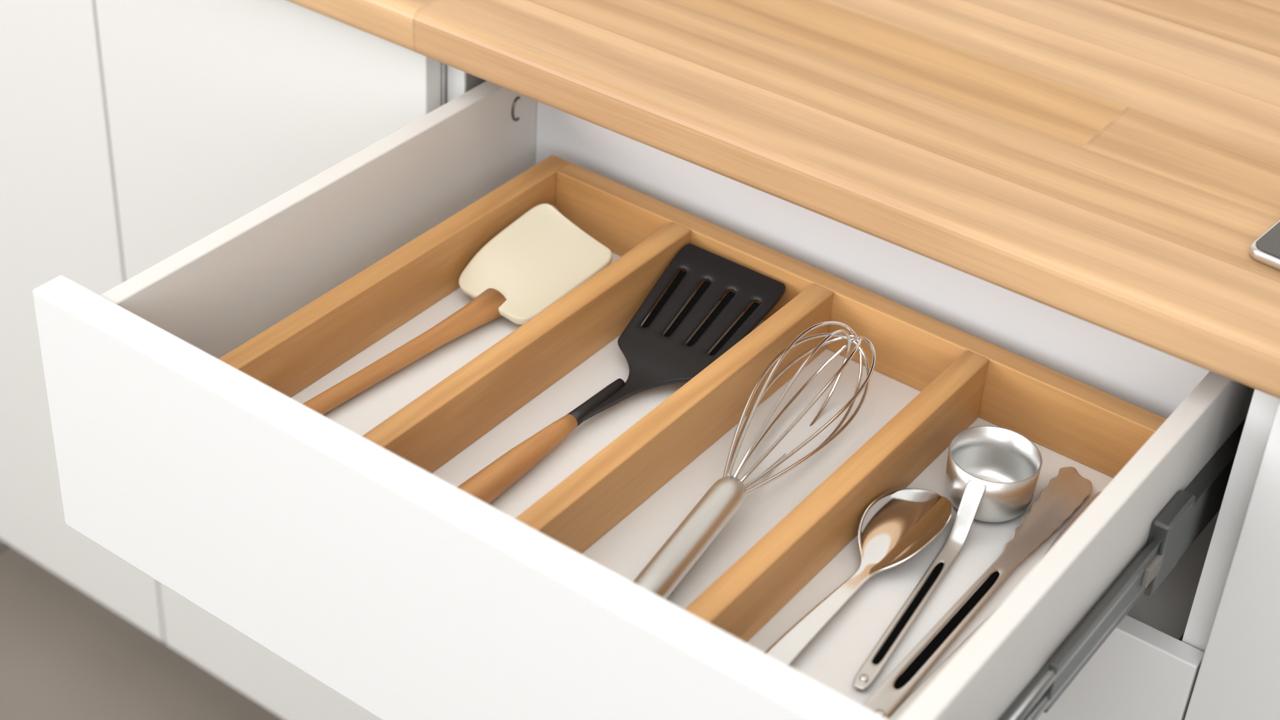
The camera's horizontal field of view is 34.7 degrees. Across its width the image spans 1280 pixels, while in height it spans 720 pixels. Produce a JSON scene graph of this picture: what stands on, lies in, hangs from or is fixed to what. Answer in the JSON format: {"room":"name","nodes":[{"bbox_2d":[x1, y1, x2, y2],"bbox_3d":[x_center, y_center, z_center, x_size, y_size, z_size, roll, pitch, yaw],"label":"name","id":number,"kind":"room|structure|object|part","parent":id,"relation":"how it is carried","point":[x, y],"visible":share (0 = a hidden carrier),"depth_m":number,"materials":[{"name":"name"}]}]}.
{"room":"kitchen","nodes":[
{"label":"kitchen","id":0,"kind":"room"},
{"bbox_2d":[0,538,284,719],"bbox_3d":[-0.966,1.276,1.153,5.000,0.050,4.220,25,41,27],"label":"floor","id":1,"kind":"structure","parent":0,"point":[65,654],"depth_m":2.41,"materials":[{"name":"tile"}]},
{"bbox_2d":[0,0,447,719],"bbox_3d":[-0.750,-0.351,2.541,1.846,0.980,0.645,25,41,27],"label":"base cabinet","id":2,"kind":"object","parent":1,"relation":"on","point":[132,132],"visible":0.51,"depth_m":1.93,"materials":[{"name":"white laminate"}]},
{"bbox_3d":[-0.670,-0.119,2.160,0.396,0.891,0.019,25,41,27],"label":"door","id":3,"kind":"part","parent":2,"relation":"part of","materials":[{"name":"white paint"}]},
{"bbox_2d":[286,0,1279,398],"bbox_3d":[0.040,-0.375,1.780,3.800,0.038,0.617,25,41,26],"label":"countertop","id":4,"kind":"structure","parent":2,"relation":"on","point":[1112,165],"depth_m":1.50,"materials":[{"name":"brown wood"}]},
{"bbox_2d":[1249,220,1279,270],"bbox_3d":[0.477,-0.088,1.386,0.074,0.008,0.150,28,43,30],"label":"smartphone","id":5,"kind":"object","parent":4,"relation":"on","point":[1265,249],"visible":1,"depth_m":1.35,"materials":[{"name":"silver metal"}]},
{"bbox_2d":[32,65,1279,719],"bbox_3d":[0.163,0.229,1.827,0.709,0.980,1.046,25,41,27],"label":"drawer","id":6,"kind":"object","parent":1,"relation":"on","point":[408,594],"visible":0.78,"depth_m":1.36,"materials":[{"name":"laminate"}]},
{"bbox_3d":[-0.221,-0.092,1.559,0.016,0.130,0.466,25,41,27],"label":"drawer","id":7,"kind":"part","parent":6,"relation":"part of","materials":[{"name":"white plastic"}]},
{"bbox_3d":[-0.118,0.166,1.274,0.709,0.206,0.026,25,41,27],"label":"drawer panel","id":8,"kind":"part","parent":6,"relation":"part of","materials":[{"name":"white paint"}]},
{"bbox_3d":[0.014,-0.032,2.101,0.018,0.895,0.621,25,41,27],"label":"panel","id":9,"kind":"part","parent":6,"relation":"part of","materials":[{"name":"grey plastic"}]},
{"bbox_2d":[218,155,1166,643],"bbox_3d":[0.030,0.055,1.412,0.562,0.053,0.418,25,41,27],"label":"drawer organizer","id":10,"kind":"object","parent":6,"relation":"on","point":[961,377],"visible":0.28,"depth_m":1.46,"materials":[{"name":"brown wood"}]},
{"bbox_2d":[301,203,612,414],"bbox_3d":[-0.155,-0.023,1.512,0.081,0.043,0.332,29,44,31],"label":"spatula","id":11,"kind":"object","parent":10,"relation":"in","point":[541,257],"visible":0.91,"depth_m":1.57,"materials":[{"name":"beige rubber"}]},
{"bbox_3d":[-0.186,0.006,1.489,0.027,0.022,0.236,29,44,31],"label":"spatula handle","id":12,"kind":"part","parent":11,"relation":"part of","materials":[{"name":"brown wood"}]},
{"bbox_2d":[456,243,785,504],"bbox_3d":[-0.029,0.022,1.455,0.092,0.049,0.352,25,41,27],"label":"slotted turner","id":13,"kind":"object","parent":10,"relation":"in","point":[654,359],"visible":0.95,"depth_m":1.51,"materials":[{"name":"black plastic"}]},
{"bbox_3d":[-0.092,0.076,1.397,0.022,0.022,0.150,25,41,27],"label":"handle","id":14,"kind":"part","parent":13,"relation":"part of","materials":[{"name":"brown wood"}]},
{"bbox_3d":[0.015,-0.014,1.502,0.092,0.042,0.207,25,41,27],"label":"blade","id":15,"kind":"part","parent":13,"relation":"part of","materials":[{"name":"black plastic"}]},
{"bbox_2d":[632,321,876,599],"bbox_3d":[0.071,0.070,1.380,0.071,0.078,0.344,21,39,22],"label":"whisk","id":16,"kind":"object","parent":10,"relation":"in","point":[687,544],"visible":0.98,"depth_m":1.38,"materials":[{"name":"silver metal"}]},
{"bbox_3d":[0.023,0.128,1.323,0.024,0.024,0.158,21,44,23],"label":"whisk handle","id":17,"kind":"part","parent":16,"relation":"part of","materials":[{"name":"silver metal"}]},
{"bbox_2d":[764,488,953,665],"bbox_3d":[0.126,0.150,1.312,0.051,0.023,0.267,26,41,27],"label":"serving spoon","id":18,"kind":"object","parent":10,"relation":"in","point":[898,524],"visible":0.87,"depth_m":1.36,"materials":[{"name":"silver metal"}]},
{"bbox_2d":[853,425,1042,689],"bbox_3d":[0.195,0.127,1.339,0.064,0.041,0.250,20,39,21],"label":"measuring cup","id":19,"kind":"object","parent":10,"relation":"in","point":[992,475],"visible":1,"depth_m":1.38,"materials":[{"name":"silver metal"}]},
{"bbox_3d":[0.181,0.141,1.316,0.014,0.036,0.189,20,39,21],"label":"handle","id":20,"kind":"part","parent":19,"relation":"part of","materials":[{"name":"silver metal"}]},
{"bbox_2d":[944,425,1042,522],"bbox_3d":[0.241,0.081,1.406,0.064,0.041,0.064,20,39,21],"label":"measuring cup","id":21,"kind":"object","parent":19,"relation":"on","point":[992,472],"depth_m":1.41,"materials":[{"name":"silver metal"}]},
{"bbox_3d":[0.024,0.068,1.450,0.632,0.012,0.466,25,41,27],"label":"drawer","id":22,"kind":"part","parent":6,"relation":"part of","materials":[{"name":"white"}]},
{"bbox_3d":[0.160,-0.080,1.566,0.600,0.106,0.016,25,41,27],"label":"drawer","id":23,"kind":"part","parent":6,"relation":"part of","materials":[{"name":"white plastic"}]},
{"bbox_2d":[862,466,1101,719],"bbox_3d":[0.228,0.152,1.329,0.045,0.015,0.300,26,41,27],"label":"tongs","id":24,"kind":"object","parent":6,"relation":"on","point":[1065,492],"visible":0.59,"depth_m":1.33,"materials":[{"name":"silver metal"}]},
{"bbox_3d":[0.275,0.145,1.280,0.016,0.130,0.466,25,41,27],"label":"drawer","id":25,"kind":"part","parent":6,"relation":"part of","materials":[{"name":"white plastic"}]},
{"bbox_3d":[0.101,0.207,1.700,0.709,0.326,0.019,25,41,27],"label":"drawer","id":26,"kind":"part","parent":6,"relation":"part of","materials":[{"name":"white paint"}]},
{"bbox_3d":[0.334,0.137,1.340,0.007,0.016,0.022,25,41,27],"label":"slide release lever","id":27,"kind":"part","parent":6,"relation":"part of","materials":[{"name":"grey plastic"}]},
{"bbox_2d":[1184,402,1279,719],"bbox_3d":[1.068,0.514,1.521,1.241,0.980,0.645,25,41,27],"label":"base cabinet","id":28,"kind":"object","parent":1,"relation":"on","point":[1238,678],"visible":1,"depth_m":1.39,"materials":[{"name":"white laminate"}]}
]}

